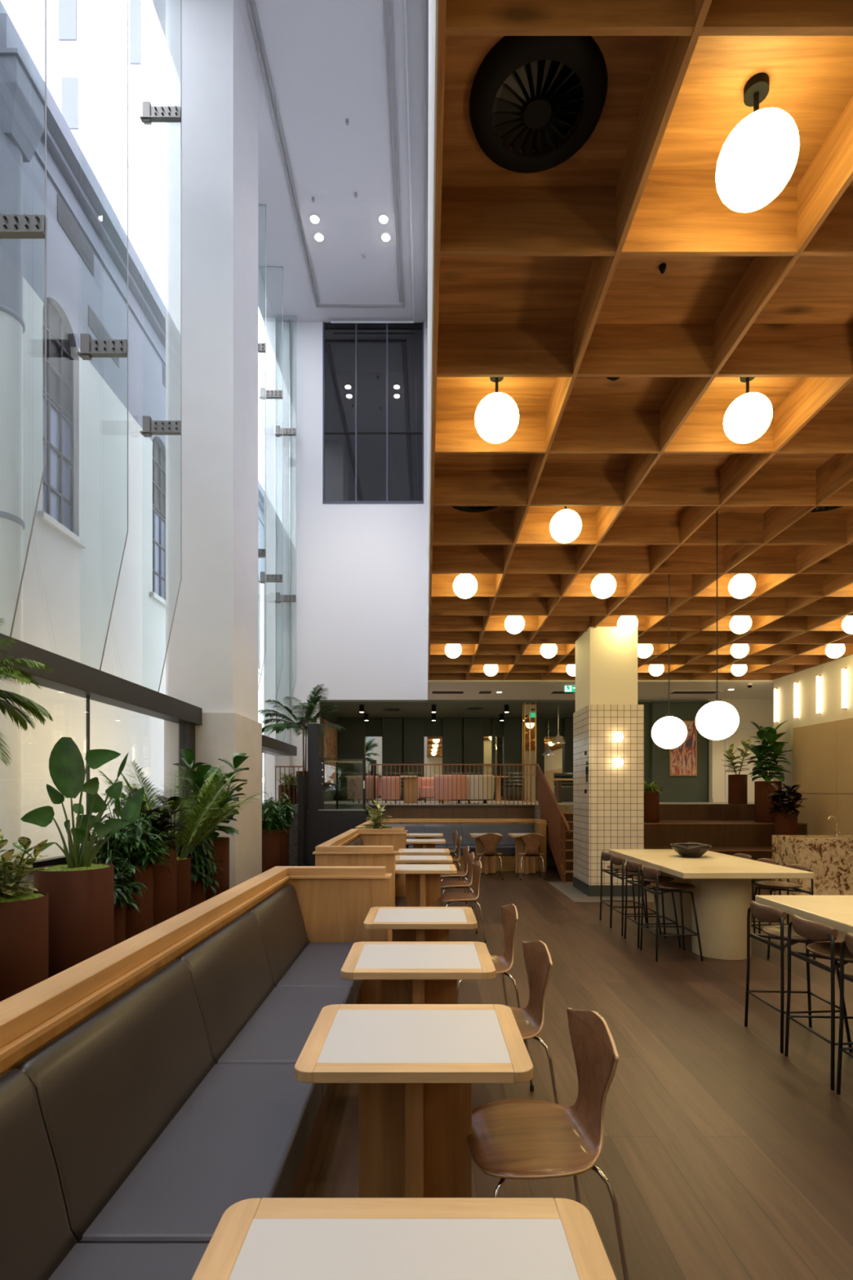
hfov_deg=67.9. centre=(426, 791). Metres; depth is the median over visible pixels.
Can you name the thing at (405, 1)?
molding
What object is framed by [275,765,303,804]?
railing
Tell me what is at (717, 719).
pendant light
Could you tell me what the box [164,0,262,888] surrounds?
column
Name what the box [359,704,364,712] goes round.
recessed light
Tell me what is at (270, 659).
window
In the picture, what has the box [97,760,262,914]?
potted palm
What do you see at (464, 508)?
ceiling vent
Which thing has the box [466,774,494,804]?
armchair
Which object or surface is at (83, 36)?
tower building
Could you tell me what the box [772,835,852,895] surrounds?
counter
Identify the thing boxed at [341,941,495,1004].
dining table
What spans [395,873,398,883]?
seat cushion
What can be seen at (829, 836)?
sink
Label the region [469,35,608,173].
ceiling vent
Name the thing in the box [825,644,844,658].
globe light
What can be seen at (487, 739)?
wall mirror
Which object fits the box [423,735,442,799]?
wall mirror
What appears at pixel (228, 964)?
backrest cushion
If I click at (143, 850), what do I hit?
potted plant
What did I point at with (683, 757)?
painting
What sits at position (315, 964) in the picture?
seat cushion
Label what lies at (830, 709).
wall
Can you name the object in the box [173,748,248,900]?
potted plant
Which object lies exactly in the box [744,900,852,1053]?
counter stool
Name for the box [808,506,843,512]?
ceiling vent
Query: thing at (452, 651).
globe light
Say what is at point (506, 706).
recessed light
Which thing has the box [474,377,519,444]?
globe light
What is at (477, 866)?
dining chair
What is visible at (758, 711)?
wall
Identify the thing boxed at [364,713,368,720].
recessed light
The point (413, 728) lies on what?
wall panel
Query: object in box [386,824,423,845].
backrest cushion
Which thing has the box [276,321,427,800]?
wall
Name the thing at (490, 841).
dining chair
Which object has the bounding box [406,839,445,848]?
dining table
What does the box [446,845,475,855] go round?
seat cushion
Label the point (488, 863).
dining table
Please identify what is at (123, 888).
potted plant
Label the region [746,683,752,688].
security camera
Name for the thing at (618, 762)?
wall sconce
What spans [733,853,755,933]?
counter stool
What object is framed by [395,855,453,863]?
dining table
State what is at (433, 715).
recessed light
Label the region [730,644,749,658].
globe light
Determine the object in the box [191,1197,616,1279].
dining table
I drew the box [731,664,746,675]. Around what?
globe light
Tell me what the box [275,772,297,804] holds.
potted plant
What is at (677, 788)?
wall
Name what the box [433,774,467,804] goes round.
armchair
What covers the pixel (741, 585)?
globe light
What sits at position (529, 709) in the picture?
column
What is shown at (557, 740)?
cone pendant
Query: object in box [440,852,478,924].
dining chair
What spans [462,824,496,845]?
backrest cushion
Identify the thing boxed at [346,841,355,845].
backrest cushion
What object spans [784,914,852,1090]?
counter stool
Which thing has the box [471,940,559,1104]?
dining chair
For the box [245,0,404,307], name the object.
ceiling trim
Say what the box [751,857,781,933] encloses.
counter stool
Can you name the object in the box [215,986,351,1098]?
seat cushion
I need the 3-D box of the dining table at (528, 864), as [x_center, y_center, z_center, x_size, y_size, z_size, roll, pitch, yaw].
[1.870,1.175,11.980,0.580,0.750,0.700,0,0,0]
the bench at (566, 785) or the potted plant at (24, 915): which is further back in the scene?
the bench at (566, 785)
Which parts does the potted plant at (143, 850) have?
planter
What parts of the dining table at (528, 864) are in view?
foot plate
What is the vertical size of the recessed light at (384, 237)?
0.020 m
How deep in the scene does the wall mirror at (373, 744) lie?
20.47 m
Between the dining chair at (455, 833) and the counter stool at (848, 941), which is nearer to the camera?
the counter stool at (848, 941)
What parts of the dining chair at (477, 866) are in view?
leg, leg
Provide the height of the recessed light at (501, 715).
0.203 m
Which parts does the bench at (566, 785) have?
seat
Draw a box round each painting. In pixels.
[323,716,337,785]
[669,720,697,775]
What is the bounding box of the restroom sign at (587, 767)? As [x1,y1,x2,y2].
[586,760,588,782]
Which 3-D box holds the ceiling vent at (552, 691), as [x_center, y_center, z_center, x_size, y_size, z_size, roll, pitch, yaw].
[3.323,-2.422,15.400,0.600,0.016,0.440,0,0,0]
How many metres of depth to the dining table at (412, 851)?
8.57 m
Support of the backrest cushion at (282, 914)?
on the banquette at (149, 1088)
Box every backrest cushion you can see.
[0,1068,78,1279]
[11,958,215,1239]
[175,911,275,1062]
[246,884,310,986]
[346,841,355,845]
[351,836,364,845]
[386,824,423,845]
[424,824,462,845]
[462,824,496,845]
[496,824,533,845]
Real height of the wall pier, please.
2.640 m
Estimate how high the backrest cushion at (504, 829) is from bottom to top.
0.425 m
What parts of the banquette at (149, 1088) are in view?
frame, cap rail, ledge trim, seat, cap rail, panel, ledge trim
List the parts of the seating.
edge trim, edge trim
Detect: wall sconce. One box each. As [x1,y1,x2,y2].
[613,732,623,742]
[613,757,623,767]
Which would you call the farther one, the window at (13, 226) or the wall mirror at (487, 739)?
the wall mirror at (487, 739)
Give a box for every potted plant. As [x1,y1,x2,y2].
[0,828,53,1001]
[20,737,144,977]
[80,838,147,945]
[88,792,173,939]
[112,787,191,926]
[166,830,223,907]
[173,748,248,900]
[262,791,297,866]
[262,799,290,872]
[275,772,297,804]
[644,775,664,822]
[721,738,755,804]
[746,720,791,822]
[764,782,808,835]
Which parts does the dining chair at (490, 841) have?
leg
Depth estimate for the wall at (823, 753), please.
12.07 m
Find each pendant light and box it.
[651,573,687,748]
[695,510,739,739]
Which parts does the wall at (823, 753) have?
wall panel, wall panel, wall panel, wall panel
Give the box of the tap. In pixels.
[827,815,841,835]
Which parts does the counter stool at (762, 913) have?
leg, backrest, leg, seat frame, seat, leg, foot rail, leg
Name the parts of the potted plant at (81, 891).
planter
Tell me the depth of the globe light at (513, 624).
9.15 m
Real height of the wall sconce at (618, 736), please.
0.144 m
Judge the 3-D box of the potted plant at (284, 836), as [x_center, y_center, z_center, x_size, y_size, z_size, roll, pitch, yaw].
[-3.019,0.760,12.739,0.991,1.580,0.915,0,0,-15]
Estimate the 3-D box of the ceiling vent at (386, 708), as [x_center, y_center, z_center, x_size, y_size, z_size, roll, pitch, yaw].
[-1.000,-2.365,18.200,0.520,0.030,0.520,0,0,0]
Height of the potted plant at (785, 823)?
1.271 m
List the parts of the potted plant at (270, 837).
planter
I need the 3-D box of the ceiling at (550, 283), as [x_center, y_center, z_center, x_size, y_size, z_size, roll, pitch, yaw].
[4.916,-2.610,6.350,9.768,0.360,20.700,0,0,0]
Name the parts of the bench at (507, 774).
seat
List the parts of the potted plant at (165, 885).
planter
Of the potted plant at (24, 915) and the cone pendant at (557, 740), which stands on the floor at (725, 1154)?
the potted plant at (24, 915)
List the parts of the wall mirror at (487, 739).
mirror frame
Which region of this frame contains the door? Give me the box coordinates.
[724,726,762,802]
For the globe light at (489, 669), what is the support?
hanging from the ceiling at (550, 283)
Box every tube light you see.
[773,687,777,723]
[793,681,798,719]
[816,675,821,714]
[841,666,847,709]
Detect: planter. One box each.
[177,856,191,914]
[296,771,307,804]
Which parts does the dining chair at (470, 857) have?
leg, leg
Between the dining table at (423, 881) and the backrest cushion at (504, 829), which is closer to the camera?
the dining table at (423, 881)
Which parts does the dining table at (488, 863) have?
foot plate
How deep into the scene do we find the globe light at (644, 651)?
10.85 m
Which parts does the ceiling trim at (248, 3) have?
rail, rail, rail, rail, rail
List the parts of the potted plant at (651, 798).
planter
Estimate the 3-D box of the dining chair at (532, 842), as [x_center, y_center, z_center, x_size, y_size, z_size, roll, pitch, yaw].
[1.870,1.139,11.355,0.453,0.821,0.462,0,0,0]
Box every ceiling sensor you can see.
[606,377,620,381]
[658,262,666,274]
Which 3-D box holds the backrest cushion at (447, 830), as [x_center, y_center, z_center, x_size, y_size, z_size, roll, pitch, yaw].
[0.335,0.873,12.898,0.766,0.425,0.185,0,0,0]
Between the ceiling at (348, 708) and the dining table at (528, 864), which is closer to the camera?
the dining table at (528, 864)
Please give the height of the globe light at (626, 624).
0.446 m
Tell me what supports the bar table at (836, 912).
on the floor at (725, 1154)
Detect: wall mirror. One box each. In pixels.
[364,735,382,799]
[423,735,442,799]
[484,735,492,799]
[495,735,503,799]
[544,735,563,794]
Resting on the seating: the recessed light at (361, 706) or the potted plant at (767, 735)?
the potted plant at (767, 735)
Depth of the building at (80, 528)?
12.54 m
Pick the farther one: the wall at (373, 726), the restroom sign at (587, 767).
the wall at (373, 726)
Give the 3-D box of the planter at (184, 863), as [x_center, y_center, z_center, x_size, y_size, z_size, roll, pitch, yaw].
[-2.870,1.150,7.140,0.400,0.800,0.400,0,0,0]
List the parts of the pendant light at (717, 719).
rod, globe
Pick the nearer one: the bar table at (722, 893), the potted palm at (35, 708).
the potted palm at (35, 708)
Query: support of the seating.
on the floor at (725, 1154)
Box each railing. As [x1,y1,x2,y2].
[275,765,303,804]
[368,764,536,805]
[536,764,571,882]
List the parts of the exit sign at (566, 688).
figure panel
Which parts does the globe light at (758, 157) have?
rod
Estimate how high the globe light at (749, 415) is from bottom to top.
0.446 m
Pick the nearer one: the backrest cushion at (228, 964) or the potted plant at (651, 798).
the backrest cushion at (228, 964)
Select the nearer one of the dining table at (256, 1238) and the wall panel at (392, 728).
the dining table at (256, 1238)
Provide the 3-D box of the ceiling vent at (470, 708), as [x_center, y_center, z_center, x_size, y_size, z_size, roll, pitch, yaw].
[1.400,-2.365,18.000,0.520,0.030,0.520,0,0,0]
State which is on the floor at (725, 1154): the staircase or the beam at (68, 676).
the staircase
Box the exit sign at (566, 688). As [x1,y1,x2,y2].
[564,685,575,692]
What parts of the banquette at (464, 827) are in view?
ledge trim, cap rail, frame, seat, panel, cap rail, ledge trim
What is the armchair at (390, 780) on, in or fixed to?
on the floor at (566, 806)
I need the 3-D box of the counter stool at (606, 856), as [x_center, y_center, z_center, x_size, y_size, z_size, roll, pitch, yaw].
[2.301,1.127,7.450,0.465,0.850,0.443,0,0,0]
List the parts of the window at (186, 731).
sill rail, post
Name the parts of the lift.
panel, tall post, gate post, gate post, rail, gate post, gate post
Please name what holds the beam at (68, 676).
attached to the column at (211, 658)
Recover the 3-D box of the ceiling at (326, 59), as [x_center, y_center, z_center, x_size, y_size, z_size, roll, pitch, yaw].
[-2.135,-12.500,6.475,4.330,0.200,20.950,0,0,0]
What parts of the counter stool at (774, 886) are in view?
leg, leg, seat, seat frame, leg, backrest, leg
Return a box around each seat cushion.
[48,1243,208,1279]
[77,1063,321,1243]
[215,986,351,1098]
[275,942,363,1004]
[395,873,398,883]
[408,845,446,855]
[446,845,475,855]
[495,845,515,855]
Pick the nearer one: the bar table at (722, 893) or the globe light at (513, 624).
the bar table at (722, 893)
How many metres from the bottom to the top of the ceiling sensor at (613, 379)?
0.035 m
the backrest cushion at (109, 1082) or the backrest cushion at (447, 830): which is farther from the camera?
the backrest cushion at (447, 830)
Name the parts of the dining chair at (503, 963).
leg, leg, leg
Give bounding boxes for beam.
[0,633,202,724]
[262,734,297,755]
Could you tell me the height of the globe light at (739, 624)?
0.446 m
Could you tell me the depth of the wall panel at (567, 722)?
20.28 m
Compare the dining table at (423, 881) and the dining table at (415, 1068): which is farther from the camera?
the dining table at (423, 881)
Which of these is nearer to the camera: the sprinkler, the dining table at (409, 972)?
the dining table at (409, 972)
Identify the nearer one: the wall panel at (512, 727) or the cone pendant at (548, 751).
the cone pendant at (548, 751)
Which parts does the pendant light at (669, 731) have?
rod, globe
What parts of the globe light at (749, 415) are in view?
rod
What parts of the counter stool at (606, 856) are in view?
leg, backrest, seat frame, leg, seat, leg, leg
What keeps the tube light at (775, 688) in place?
attached to the wall at (830, 709)
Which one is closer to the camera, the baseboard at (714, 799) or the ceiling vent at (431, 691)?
the ceiling vent at (431, 691)
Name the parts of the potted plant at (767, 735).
planter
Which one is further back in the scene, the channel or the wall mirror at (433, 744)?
the wall mirror at (433, 744)
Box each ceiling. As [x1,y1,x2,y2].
[151,0,428,322]
[318,699,708,718]
[427,0,852,699]
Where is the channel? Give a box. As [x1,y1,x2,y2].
[425,0,428,328]
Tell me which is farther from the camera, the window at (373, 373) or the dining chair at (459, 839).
the window at (373, 373)
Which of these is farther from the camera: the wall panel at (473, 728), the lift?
the wall panel at (473, 728)
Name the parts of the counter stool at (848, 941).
leg, seat frame, backrest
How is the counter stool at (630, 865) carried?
on the floor at (725, 1154)
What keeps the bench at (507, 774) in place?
on the floor at (566, 806)
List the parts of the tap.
spout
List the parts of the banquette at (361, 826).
cap rail, cap rail, panel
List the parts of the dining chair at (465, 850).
leg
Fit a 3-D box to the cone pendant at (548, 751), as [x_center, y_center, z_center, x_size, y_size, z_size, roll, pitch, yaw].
[3.660,-1.745,19.000,0.380,1.270,0.380,0,0,0]
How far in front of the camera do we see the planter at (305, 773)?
14.27 m
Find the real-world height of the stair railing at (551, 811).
2.152 m
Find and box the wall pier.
[492,718,495,799]
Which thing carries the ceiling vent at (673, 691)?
in the ceiling at (550, 283)
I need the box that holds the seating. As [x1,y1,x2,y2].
[644,804,807,860]
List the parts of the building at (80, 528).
sill, cornice, sill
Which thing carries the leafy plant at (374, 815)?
on the planter box
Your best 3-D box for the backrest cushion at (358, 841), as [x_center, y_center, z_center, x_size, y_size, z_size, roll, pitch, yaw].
[-0.927,0.873,8.878,0.185,0.425,0.952,0,0,0]
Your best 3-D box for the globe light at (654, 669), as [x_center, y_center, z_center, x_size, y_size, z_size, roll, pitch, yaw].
[4.593,-2.537,12.650,0.292,0.446,0.292,0,0,0]
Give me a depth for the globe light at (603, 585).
7.46 m
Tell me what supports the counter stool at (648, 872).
on the floor at (725, 1154)
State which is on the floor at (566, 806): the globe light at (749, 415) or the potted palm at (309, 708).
the potted palm at (309, 708)
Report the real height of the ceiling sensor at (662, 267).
0.035 m
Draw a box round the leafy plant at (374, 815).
[362,799,393,828]
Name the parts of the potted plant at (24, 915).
planter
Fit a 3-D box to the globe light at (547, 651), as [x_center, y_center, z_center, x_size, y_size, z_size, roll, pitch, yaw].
[2.115,-2.537,10.954,0.292,0.446,0.292,0,0,0]
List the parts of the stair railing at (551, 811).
handrail, newel post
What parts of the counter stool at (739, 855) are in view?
backrest, leg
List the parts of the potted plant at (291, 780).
planter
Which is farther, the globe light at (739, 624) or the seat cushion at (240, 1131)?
the globe light at (739, 624)
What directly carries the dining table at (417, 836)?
on the floor at (725, 1154)
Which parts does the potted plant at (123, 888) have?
planter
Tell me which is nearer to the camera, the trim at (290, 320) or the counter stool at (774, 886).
the counter stool at (774, 886)
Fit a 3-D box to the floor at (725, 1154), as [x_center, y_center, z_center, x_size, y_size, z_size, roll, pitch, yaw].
[1.665,1.578,5.150,11.930,0.064,18.300,0,0,0]
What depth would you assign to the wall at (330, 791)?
18.42 m
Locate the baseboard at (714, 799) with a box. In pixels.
[712,797,725,802]
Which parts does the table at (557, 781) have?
leg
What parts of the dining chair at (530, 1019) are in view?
leg, leg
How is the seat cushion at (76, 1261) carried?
on the banquette at (149, 1088)
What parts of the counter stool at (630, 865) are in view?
leg, backrest, leg, seat frame, seat, leg, foot rail, leg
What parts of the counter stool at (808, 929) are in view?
leg, backrest, seat frame, seat, leg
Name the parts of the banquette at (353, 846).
cap rail, ledge trim, frame, cap rail, panel, ledge trim, cap rail, panel, ledge trim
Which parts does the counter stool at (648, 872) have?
leg, backrest, leg, seat frame, seat, leg, foot rail, leg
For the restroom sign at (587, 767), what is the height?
0.315 m
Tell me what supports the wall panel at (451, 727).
attached to the wall at (373, 726)
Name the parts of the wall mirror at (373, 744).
mirror frame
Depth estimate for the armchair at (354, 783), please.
15.19 m
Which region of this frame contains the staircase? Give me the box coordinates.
[561,813,573,881]
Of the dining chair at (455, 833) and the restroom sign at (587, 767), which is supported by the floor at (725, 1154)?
the dining chair at (455, 833)
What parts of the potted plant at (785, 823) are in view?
planter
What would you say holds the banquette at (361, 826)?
on the floor at (725, 1154)
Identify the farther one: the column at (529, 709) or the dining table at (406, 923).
the column at (529, 709)
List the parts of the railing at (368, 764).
handrail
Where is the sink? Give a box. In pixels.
[829,835,852,837]
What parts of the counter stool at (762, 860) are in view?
leg, seat, backrest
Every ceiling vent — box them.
[382,707,400,711]
[430,690,465,693]
[451,506,497,512]
[466,706,484,710]
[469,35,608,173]
[477,690,493,693]
[549,690,575,693]
[666,690,723,693]
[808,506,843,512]
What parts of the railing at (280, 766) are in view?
handrail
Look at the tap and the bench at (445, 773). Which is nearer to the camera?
the tap
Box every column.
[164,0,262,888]
[522,702,536,801]
[573,626,644,896]
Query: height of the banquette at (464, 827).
1.000 m
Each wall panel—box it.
[337,718,364,799]
[382,718,402,799]
[403,718,423,799]
[442,718,462,774]
[462,718,484,799]
[502,718,522,799]
[536,718,544,774]
[563,718,573,773]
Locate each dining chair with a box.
[437,830,459,871]
[439,835,463,888]
[439,860,486,942]
[440,845,472,909]
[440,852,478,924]
[457,903,524,1043]
[466,1008,629,1279]
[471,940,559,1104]
[476,833,503,879]
[516,833,545,879]
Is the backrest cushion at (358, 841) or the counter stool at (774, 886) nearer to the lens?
the counter stool at (774, 886)
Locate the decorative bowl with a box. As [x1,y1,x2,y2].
[670,842,711,857]
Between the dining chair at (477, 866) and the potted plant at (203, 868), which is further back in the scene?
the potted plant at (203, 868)
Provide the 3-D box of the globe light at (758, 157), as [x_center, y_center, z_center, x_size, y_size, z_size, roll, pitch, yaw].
[1.289,-2.537,2.474,0.292,0.446,0.292,0,0,0]
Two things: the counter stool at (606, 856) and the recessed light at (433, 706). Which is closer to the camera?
the counter stool at (606, 856)
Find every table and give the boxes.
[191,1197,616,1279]
[294,1004,533,1197]
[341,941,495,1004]
[363,906,477,941]
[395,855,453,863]
[395,863,457,906]
[397,848,449,855]
[400,775,417,803]
[406,833,443,839]
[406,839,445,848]
[469,832,502,875]
[492,776,509,800]
[507,832,543,875]
[551,778,573,802]
[608,848,813,959]
[755,895,852,933]
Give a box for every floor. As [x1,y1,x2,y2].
[262,800,754,866]
[303,866,852,1279]
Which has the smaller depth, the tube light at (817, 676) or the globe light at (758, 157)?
the globe light at (758, 157)
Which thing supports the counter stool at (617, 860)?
on the floor at (725, 1154)
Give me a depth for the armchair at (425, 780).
16.29 m
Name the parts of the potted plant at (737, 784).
planter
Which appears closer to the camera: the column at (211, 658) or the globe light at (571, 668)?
the column at (211, 658)
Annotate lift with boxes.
[297,723,375,866]
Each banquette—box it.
[0,866,392,1279]
[312,828,406,941]
[355,820,408,891]
[377,818,547,871]
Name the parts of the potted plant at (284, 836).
planter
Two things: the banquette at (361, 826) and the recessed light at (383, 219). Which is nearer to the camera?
the banquette at (361, 826)
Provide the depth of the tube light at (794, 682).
12.98 m
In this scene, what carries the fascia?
attached to the floor at (566, 806)
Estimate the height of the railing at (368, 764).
0.865 m
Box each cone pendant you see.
[542,745,555,755]
[551,732,564,743]
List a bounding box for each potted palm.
[0,618,53,767]
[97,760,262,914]
[257,684,344,804]
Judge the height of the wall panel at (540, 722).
2.640 m
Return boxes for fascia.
[368,804,535,820]
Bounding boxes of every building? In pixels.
[0,0,263,862]
[43,0,119,221]
[123,0,165,306]
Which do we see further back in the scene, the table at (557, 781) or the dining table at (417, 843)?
the table at (557, 781)
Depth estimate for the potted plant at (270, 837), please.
11.82 m
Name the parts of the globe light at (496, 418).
rod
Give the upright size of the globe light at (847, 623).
0.446 m
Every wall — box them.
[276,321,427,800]
[320,703,337,801]
[364,718,563,772]
[427,0,438,679]
[642,702,708,802]
[708,698,773,802]
[773,653,852,813]
[792,717,852,835]
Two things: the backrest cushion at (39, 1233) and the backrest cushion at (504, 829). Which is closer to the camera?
the backrest cushion at (39, 1233)
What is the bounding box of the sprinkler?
[345,118,348,125]
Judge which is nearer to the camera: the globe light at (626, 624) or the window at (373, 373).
the globe light at (626, 624)
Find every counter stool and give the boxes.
[600,850,647,927]
[609,854,662,936]
[624,859,681,948]
[640,864,702,961]
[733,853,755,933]
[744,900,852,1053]
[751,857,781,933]
[751,863,815,959]
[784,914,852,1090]
[835,932,852,1094]
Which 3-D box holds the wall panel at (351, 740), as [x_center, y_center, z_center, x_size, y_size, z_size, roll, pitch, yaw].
[-2.417,-1.050,20.389,0.863,2.640,0.218,0,0,0]
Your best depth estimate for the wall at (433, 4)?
4.09 m
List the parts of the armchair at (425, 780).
seat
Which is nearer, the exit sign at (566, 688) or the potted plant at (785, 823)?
the potted plant at (785, 823)
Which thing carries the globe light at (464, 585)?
hanging from the ceiling at (550, 283)
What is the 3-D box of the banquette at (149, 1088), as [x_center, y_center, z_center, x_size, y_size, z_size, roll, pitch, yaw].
[-0.700,1.050,1.610,0.890,1.000,6.220,0,0,0]
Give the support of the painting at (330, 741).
attached to the wall at (330, 791)
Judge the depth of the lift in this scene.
12.90 m
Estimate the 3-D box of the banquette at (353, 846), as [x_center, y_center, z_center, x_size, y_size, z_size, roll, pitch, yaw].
[-0.720,1.050,7.924,0.850,1.000,3.152,0,0,0]
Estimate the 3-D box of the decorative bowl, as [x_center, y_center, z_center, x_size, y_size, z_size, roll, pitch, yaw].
[2.860,0.628,6.850,0.416,0.143,0.410,0,0,0]
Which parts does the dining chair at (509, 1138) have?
leg, leg, leg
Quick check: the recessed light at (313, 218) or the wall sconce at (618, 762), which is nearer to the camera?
the wall sconce at (618, 762)
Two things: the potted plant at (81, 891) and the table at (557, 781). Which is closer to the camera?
the potted plant at (81, 891)
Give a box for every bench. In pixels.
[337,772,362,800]
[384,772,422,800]
[444,772,482,800]
[503,772,537,800]
[553,773,573,801]
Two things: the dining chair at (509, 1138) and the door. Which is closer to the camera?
the dining chair at (509, 1138)
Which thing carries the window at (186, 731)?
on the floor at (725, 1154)
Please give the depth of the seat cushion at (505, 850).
12.38 m
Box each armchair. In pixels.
[346,775,379,803]
[380,776,400,803]
[417,777,439,802]
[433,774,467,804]
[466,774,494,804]
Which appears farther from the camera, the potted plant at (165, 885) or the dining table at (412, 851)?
the dining table at (412, 851)
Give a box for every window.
[0,0,296,742]
[1,695,195,891]
[263,317,276,802]
[322,321,423,503]
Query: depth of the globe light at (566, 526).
5.77 m
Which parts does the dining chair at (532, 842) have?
leg, leg, leg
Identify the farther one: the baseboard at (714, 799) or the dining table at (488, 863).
the baseboard at (714, 799)
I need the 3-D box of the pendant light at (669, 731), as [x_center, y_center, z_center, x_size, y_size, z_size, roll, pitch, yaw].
[2.797,-1.629,7.300,0.384,2.262,0.384,0,0,0]
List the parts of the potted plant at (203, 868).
planter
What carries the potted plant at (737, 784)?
on the floor at (566, 806)
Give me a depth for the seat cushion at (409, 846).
12.43 m
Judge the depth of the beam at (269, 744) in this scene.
14.84 m
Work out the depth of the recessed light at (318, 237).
14.14 m
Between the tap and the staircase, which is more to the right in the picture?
the tap
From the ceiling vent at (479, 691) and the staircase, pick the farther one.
the ceiling vent at (479, 691)
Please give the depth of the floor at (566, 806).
13.63 m
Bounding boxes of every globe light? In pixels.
[444,644,462,658]
[453,573,477,598]
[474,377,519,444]
[484,664,497,675]
[504,615,524,634]
[540,644,557,658]
[549,506,582,543]
[566,664,575,675]
[591,573,616,598]
[617,615,638,634]
[637,644,653,658]
[648,664,664,675]
[715,72,799,213]
[723,377,773,444]
[728,573,755,598]
[729,615,751,634]
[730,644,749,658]
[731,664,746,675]
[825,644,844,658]
[841,615,852,634]
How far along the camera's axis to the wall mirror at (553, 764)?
20.47 m
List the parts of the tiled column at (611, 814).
skirting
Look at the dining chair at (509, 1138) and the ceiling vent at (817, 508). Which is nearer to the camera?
the dining chair at (509, 1138)
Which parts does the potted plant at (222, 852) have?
planter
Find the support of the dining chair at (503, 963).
on the floor at (725, 1154)
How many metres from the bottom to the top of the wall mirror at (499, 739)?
2.090 m
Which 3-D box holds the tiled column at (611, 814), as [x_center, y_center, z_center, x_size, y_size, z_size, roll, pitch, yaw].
[2.815,-0.465,9.912,0.820,4.030,1.075,0,0,0]
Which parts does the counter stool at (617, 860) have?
leg, backrest, leg, seat frame, seat, leg, leg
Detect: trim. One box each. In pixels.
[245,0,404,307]
[289,320,290,773]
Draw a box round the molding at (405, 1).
[330,0,414,323]
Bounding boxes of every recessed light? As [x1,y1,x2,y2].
[309,213,319,224]
[313,232,324,242]
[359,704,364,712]
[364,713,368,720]
[377,213,389,224]
[380,232,391,242]
[431,704,435,712]
[431,713,435,720]
[499,713,504,720]
[504,704,509,712]
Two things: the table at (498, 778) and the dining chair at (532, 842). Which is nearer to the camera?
the dining chair at (532, 842)
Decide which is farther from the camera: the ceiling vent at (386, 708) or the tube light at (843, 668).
the ceiling vent at (386, 708)

